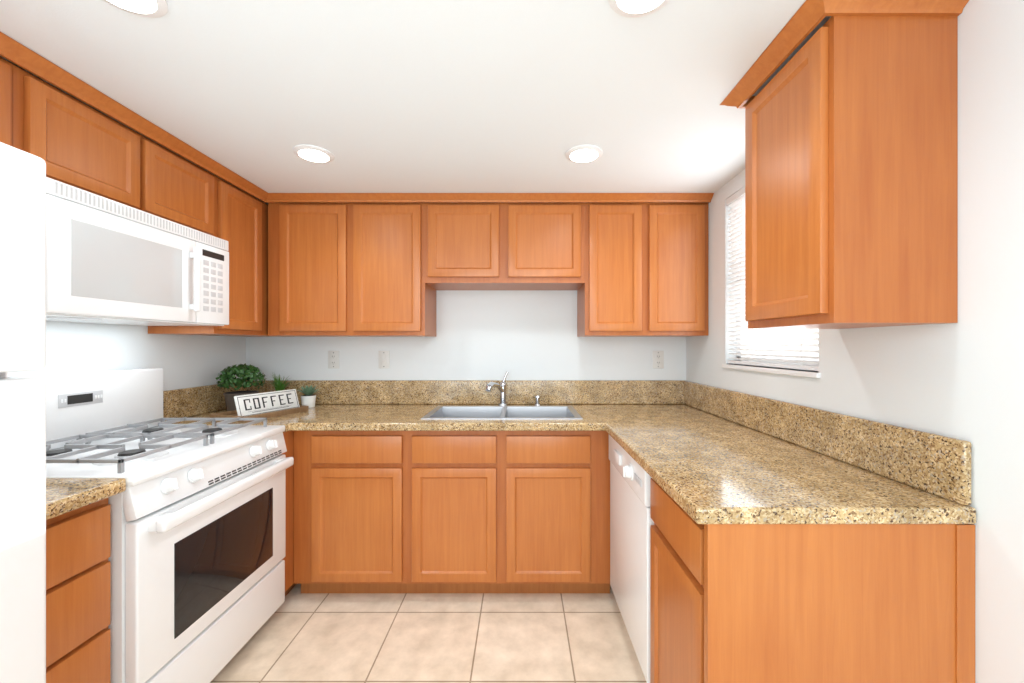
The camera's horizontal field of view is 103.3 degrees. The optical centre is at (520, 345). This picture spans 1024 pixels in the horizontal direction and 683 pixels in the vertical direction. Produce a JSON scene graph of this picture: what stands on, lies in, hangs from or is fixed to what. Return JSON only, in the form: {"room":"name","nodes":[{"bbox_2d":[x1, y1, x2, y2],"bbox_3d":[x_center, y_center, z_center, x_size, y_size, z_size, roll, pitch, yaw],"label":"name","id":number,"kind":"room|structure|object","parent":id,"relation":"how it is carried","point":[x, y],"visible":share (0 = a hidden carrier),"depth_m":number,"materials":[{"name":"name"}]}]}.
{"room":"kitchen","nodes":[
{"label":"kitchen","id":0,"kind":"room"},
{"bbox_2d":[8,321,245,390],"bbox_3d":[-1.860,0.225,0.475,0.120,2.150,4.590,0,0,0],"label":"wall","id":1,"kind":"structure","parent":0,"point":[186,361],"depth_m":1.91,"materials":[{"name":"paint"}]},
{"bbox_2d":[0,0,831,204],"bbox_3d":[-0.360,-0.900,0.475,3.120,0.100,4.590,0,0,0],"label":"ceiling","id":2,"kind":"structure","parent":0,"point":[448,96],"depth_m":1.32,"materials":[{"name":"paint"}]},
{"bbox_2d":[0,44,19,148],"bbox_3d":[-1.629,-0.629,0.962,0.338,0.378,0.434,0,0,0],"label":"upper cabinet","id":3,"kind":"object","parent":2,"relation":"hanging from","point":[9,73],"depth_m":1.16,"materials":[{"name":"brown wood"}]},
{"bbox_2d":[20,56,151,213],"bbox_3d":[-1.629,-0.660,1.373,0.338,0.315,0.385,0,0,0],"label":"upper cabinet","id":4,"kind":"object","parent":2,"relation":"hanging from","point":[81,147],"depth_m":1.36,"materials":[{"name":"brown wood"}]},
{"bbox_2d":[46,177,228,325],"bbox_3d":[-1.580,-0.295,1.571,0.432,0.410,0.754,0,0,0],"label":"microwave","id":5,"kind":"object","parent":4,"relation":"attached to","point":[109,261],"visible":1,"depth_m":1.44,"materials":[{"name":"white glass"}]},
{"bbox_2d":[103,0,167,17],"bbox_3d":[-0.950,-0.845,0.965,0.164,0.010,0.164,0,0,0],"label":"recessed light","id":6,"kind":"object","parent":2,"relation":"in","point":[156,8],"visible":1,"depth_m":1.01,"materials":[{"name":"white plastic"}]},
{"bbox_2d":[152,132,219,237],"bbox_3d":[-1.629,-0.660,1.757,0.338,0.315,0.385,0,0,0],"label":"upper cabinet","id":7,"kind":"object","parent":2,"relation":"hanging from","point":[184,193],"depth_m":1.76,"materials":[{"name":"brown wood"}]},
{"bbox_2d":[148,172,263,336],"bbox_3d":[-1.629,-0.436,2.118,0.338,0.763,0.334,0,0,0],"label":"upper cabinet","id":8,"kind":"object","parent":2,"relation":"hanging from","point":[241,214],"depth_m":2.13,"materials":[{"name":"brown wood"}]},
{"bbox_2d":[264,200,351,336],"bbox_3d":[-1.217,-0.436,2.478,0.476,0.763,0.339,0,0,0],"label":"upper cabinet","id":9,"kind":"object","parent":2,"relation":"hanging from","point":[308,243],"depth_m":2.32,"materials":[{"name":"brown wood"}]},
{"bbox_2d":[293,145,333,162],"bbox_3d":[-0.920,-0.845,1.800,0.164,0.010,0.164,0,0,0],"label":"recessed light","id":10,"kind":"object","parent":2,"relation":"in","point":[312,153],"visible":0.98,"depth_m":1.78,"materials":[{"name":"white plastic"}]},
{"bbox_2d":[352,200,435,336],"bbox_3d":[-0.766,-0.436,2.478,0.426,0.763,0.339,0,0,0],"label":"upper cabinet","id":11,"kind":"object","parent":2,"relation":"hanging from","point":[384,264],"depth_m":2.32,"materials":[{"name":"brown wood"}]},
{"bbox_2d":[428,200,507,289],"bbox_3d":[-0.326,-0.588,2.478,0.452,0.460,0.339,0,0,0],"label":"upper cabinet","id":12,"kind":"object","parent":2,"relation":"hanging from","point":[468,239],"depth_m":2.32,"materials":[{"name":"brown wood"}]},
{"bbox_2d":[508,200,587,289],"bbox_3d":[0.134,-0.588,2.478,0.467,0.460,0.339,0,0,0],"label":"upper cabinet","id":13,"kind":"object","parent":2,"relation":"hanging from","point":[548,239],"depth_m":2.32,"materials":[{"name":"brown wood"}]},
{"bbox_2d":[566,145,602,162],"bbox_3d":[0.280,-0.845,1.800,0.164,0.010,0.164,0,0,0],"label":"recessed light","id":14,"kind":"object","parent":2,"relation":"in","point":[584,153],"visible":0.94,"depth_m":1.78,"materials":[{"name":"white plastic"}]},
{"bbox_2d":[576,200,647,336],"bbox_3d":[0.540,-0.436,2.478,0.344,0.763,0.339,0,0,0],"label":"upper cabinet","id":15,"kind":"object","parent":2,"relation":"hanging from","point":[613,302],"depth_m":2.32,"materials":[{"name":"brown wood"}]},
{"bbox_2d":[608,0,669,17],"bbox_3d":[0.290,-0.845,0.965,0.164,0.010,0.164,0,0,0],"label":"recessed light","id":16,"kind":"object","parent":2,"relation":"in","point":[635,7],"visible":1,"depth_m":1.01,"materials":[{"name":"white plastic"}]},
{"bbox_2d":[648,200,710,336],"bbox_3d":[0.895,-0.436,2.478,0.366,0.763,0.339,0,0,0],"label":"upper cabinet","id":17,"kind":"object","parent":2,"relation":"hanging from","point":[677,229],"depth_m":2.32,"materials":[{"name":"brown wood"}]},
{"bbox_2d":[210,584,646,682],"bbox_3d":[-0.360,1.350,0.475,3.120,0.100,4.590,0,0,0],"label":"floor","id":18,"kind":"structure","parent":0,"point":[298,636],"depth_m":1.78,"materials":[{"name":"tile"}]},
{"bbox_2d":[0,142,45,682],"bbox_3d":[-1.369,0.450,0.489,0.803,1.700,0.758,0,0,0],"label":"fridge","id":19,"kind":"object","parent":18,"relation":"on","point":[22,421],"visible":1,"depth_m":0.82,"materials":[{"name":"plastic"}]},
{"bbox_2d":[46,498,110,682],"bbox_3d":[-1.488,0.864,1.025,0.619,0.872,0.306,0,0,0],"label":"base cabinet","id":20,"kind":"object","parent":18,"relation":"on","point":[78,541],"depth_m":1.08,"materials":[{"name":"brown wood"}]},
{"bbox_2d":[46,478,125,519],"bbox_3d":[-1.471,0.326,1.023,0.649,0.190,0.303,0,0,0],"label":"countertop","id":21,"kind":"structure","parent":20,"relation":"in","point":[63,495],"depth_m":1.09,"materials":[{"name":"stone"}]},
{"bbox_2d":[13,368,293,682],"bbox_3d":[-1.429,0.705,1.565,0.718,1.190,0.766,0,0,0],"label":"stove","id":22,"kind":"object","parent":18,"relation":"on","point":[198,531],"visible":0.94,"depth_m":1.47,"materials":[{"name":"white metal"}]},
{"bbox_2d":[282,431,293,595],"bbox_3d":[-1.477,0.864,2.300,0.643,0.872,0.696,0,0,0],"label":"base cabinet","id":23,"kind":"object","parent":18,"relation":"on","point":[289,435],"depth_m":2.02,"materials":[{"name":"brown wood"}]},
{"bbox_2d":[163,391,289,432],"bbox_3d":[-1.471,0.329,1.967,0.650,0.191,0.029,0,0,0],"label":"countertop","id":24,"kind":"structure","parent":23,"relation":"in","point":[176,404],"depth_m":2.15,"materials":[{"name":"stone"}]},
{"bbox_2d":[294,431,409,592],"bbox_3d":[-0.864,0.864,2.341,0.578,0.872,0.614,0,0,0],"label":"base cabinet","id":25,"kind":"object","parent":18,"relation":"on","point":[352,488],"depth_m":2.04,"materials":[{"name":"brown wood"}]},
{"bbox_2d":[167,371,713,430],"bbox_3d":[-0.360,0.368,2.314,2.873,0.403,0.666,0,0,0],"label":"countertop","id":26,"kind":"structure","parent":25,"relation":"in","point":[340,405],"depth_m":2.58,"materials":[{"name":"stone"}]},
{"bbox_2d":[215,363,266,410],"bbox_3d":[-1.613,0.243,2.337,0.238,0.282,0.246,0,0,0],"label":"boxwood plant","id":27,"kind":"object","parent":26,"relation":"on","point":[250,374],"visible":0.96,"depth_m":2.28,"materials":[{"name":"green plant"}]},
{"bbox_2d":[209,405,308,422],"bbox_3d":[-1.428,0.370,2.235,0.250,0.028,0.390,0,0,19],"label":"tray","id":28,"kind":"object","parent":26,"relation":"on","point":[233,413],"visible":0.5,"depth_m":2.16,"materials":[{"name":"brown wood"}]},
{"bbox_2d":[234,389,299,416],"bbox_3d":[-1.379,0.316,2.218,0.045,0.116,0.360,0,0,19],"label":"coffee sign","id":29,"kind":"object","parent":28,"relation":"on","point":[256,404],"visible":0.85,"depth_m":2.19,"materials":[{"name":"white wood"}]},
{"bbox_2d":[265,374,294,390],"bbox_3d":[-1.485,0.272,2.494,0.268,0.225,0.223,0,0,0],"label":"grass plant","id":30,"kind":"object","parent":26,"relation":"on","point":[278,386],"visible":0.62,"depth_m":2.50,"materials":[{"name":"green plant"}]},
{"bbox_2d":[296,386,320,407],"bbox_3d":[-1.315,0.317,2.509,0.168,0.134,0.157,0,0,0],"label":"succulent plant","id":31,"kind":"object","parent":26,"relation":"on","point":[308,398],"visible":0.98,"depth_m":2.49,"materials":[{"name":"green plant"}]},
{"bbox_2d":[485,371,540,406],"bbox_3d":[-0.041,0.275,2.494,0.336,0.218,0.246,0,0,0],"label":"faucet","id":32,"kind":"object","parent":26,"relation":"on","point":[499,393],"depth_m":2.63,"materials":[{"name":"silver metal"}]},
{"bbox_2d":[410,431,501,592],"bbox_3d":[-0.337,0.864,2.341,0.475,0.872,0.614,0,0,0],"label":"base cabinet","id":33,"kind":"object","parent":18,"relation":"on","point":[447,511],"depth_m":2.04,"materials":[{"name":"brown wood"}]},
{"bbox_2d":[502,431,609,592],"bbox_3d":[0.182,0.864,2.341,0.565,0.872,0.614,0,0,0],"label":"base cabinet","id":34,"kind":"object","parent":18,"relation":"on","point":[556,484],"depth_m":2.04,"materials":[{"name":"brown wood"}]},
{"bbox_2d":[609,435,653,682],"bbox_3d":[0.727,0.865,1.720,0.647,0.870,0.600,0,0,0],"label":"dishwasher","id":35,"kind":"object","parent":18,"relation":"on","point":[631,522],"visible":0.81,"depth_m":1.61,"materials":[{"name":"plastic"}]},
{"bbox_2d":[650,478,974,682],"bbox_3d":[0.761,0.864,1.190,0.634,0.872,0.450,0,0,0],"label":"base cabinet","id":36,"kind":"object","parent":18,"relation":"on","point":[730,603],"depth_m":0.97,"materials":[{"name":"brown wood"}]},
{"bbox_2d":[602,387,975,523],"bbox_3d":[0.743,0.328,1.469,0.669,0.194,1.026,0,0,0],"label":"countertop","id":37,"kind":"structure","parent":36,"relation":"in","point":[698,453],"depth_m":1.22,"materials":[{"name":"stone"}]},
{"bbox_2d":[246,290,685,379],"bbox_3d":[-0.360,0.225,2.710,2.880,2.150,0.120,0,0,0],"label":"wall","id":38,"kind":"structure","parent":0,"point":[499,334],"depth_m":2.65,"materials":[{"name":"paint"}]},
{"bbox_2d":[328,351,338,368],"bbox_3d":[-1.224,0.095,2.645,0.072,0.116,0.010,0,0,0],"label":"electrical outlet","id":39,"kind":"object","parent":38,"relation":"attached to","point":[333,359],"visible":1,"depth_m":2.64,"materials":[{"name":"plastic"}]},
{"bbox_2d":[378,351,389,368],"bbox_3d":[-0.895,0.095,2.642,0.072,0.116,0.014,0,0,0],"label":"light switch","id":40,"kind":"object","parent":38,"relation":"attached to","point":[383,359],"visible":1,"depth_m":2.64,"materials":[{"name":"plastic"}]},
{"bbox_2d":[653,351,663,368],"bbox_3d":[0.896,0.095,2.645,0.072,0.116,0.010,0,0,0],"label":"electrical outlet","id":41,"kind":"object","parent":38,"relation":"attached to","point":[658,359],"visible":1,"depth_m":2.64,"materials":[{"name":"plastic"}]},
{"bbox_2d":[686,0,1023,682],"bbox_3d":[1.140,0.225,0.475,0.120,2.150,4.590,0,0,0],"label":"wall","id":42,"kind":"structure","parent":0,"point":[962,378],"depth_m":0.96,"materials":[{"name":"paint"}]},
{"bbox_2d":[722,186,820,377],"bbox_3d":[1.127,-0.325,1.805,0.125,0.890,0.690,0,0,0],"label":"window","id":43,"kind":"structure","parent":42,"relation":"in","point":[794,349],"depth_m":1.95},
{"bbox_2d":[720,0,968,328],"bbox_3d":[0.889,-0.452,1.190,0.377,0.794,0.484,0,0,0],"label":"upper cabinet","id":44,"kind":"object","parent":42,"relation":"attached to","point":[851,163],"visible":1,"depth_m":1.00,"materials":[{"name":"brown wood"}]}
]}

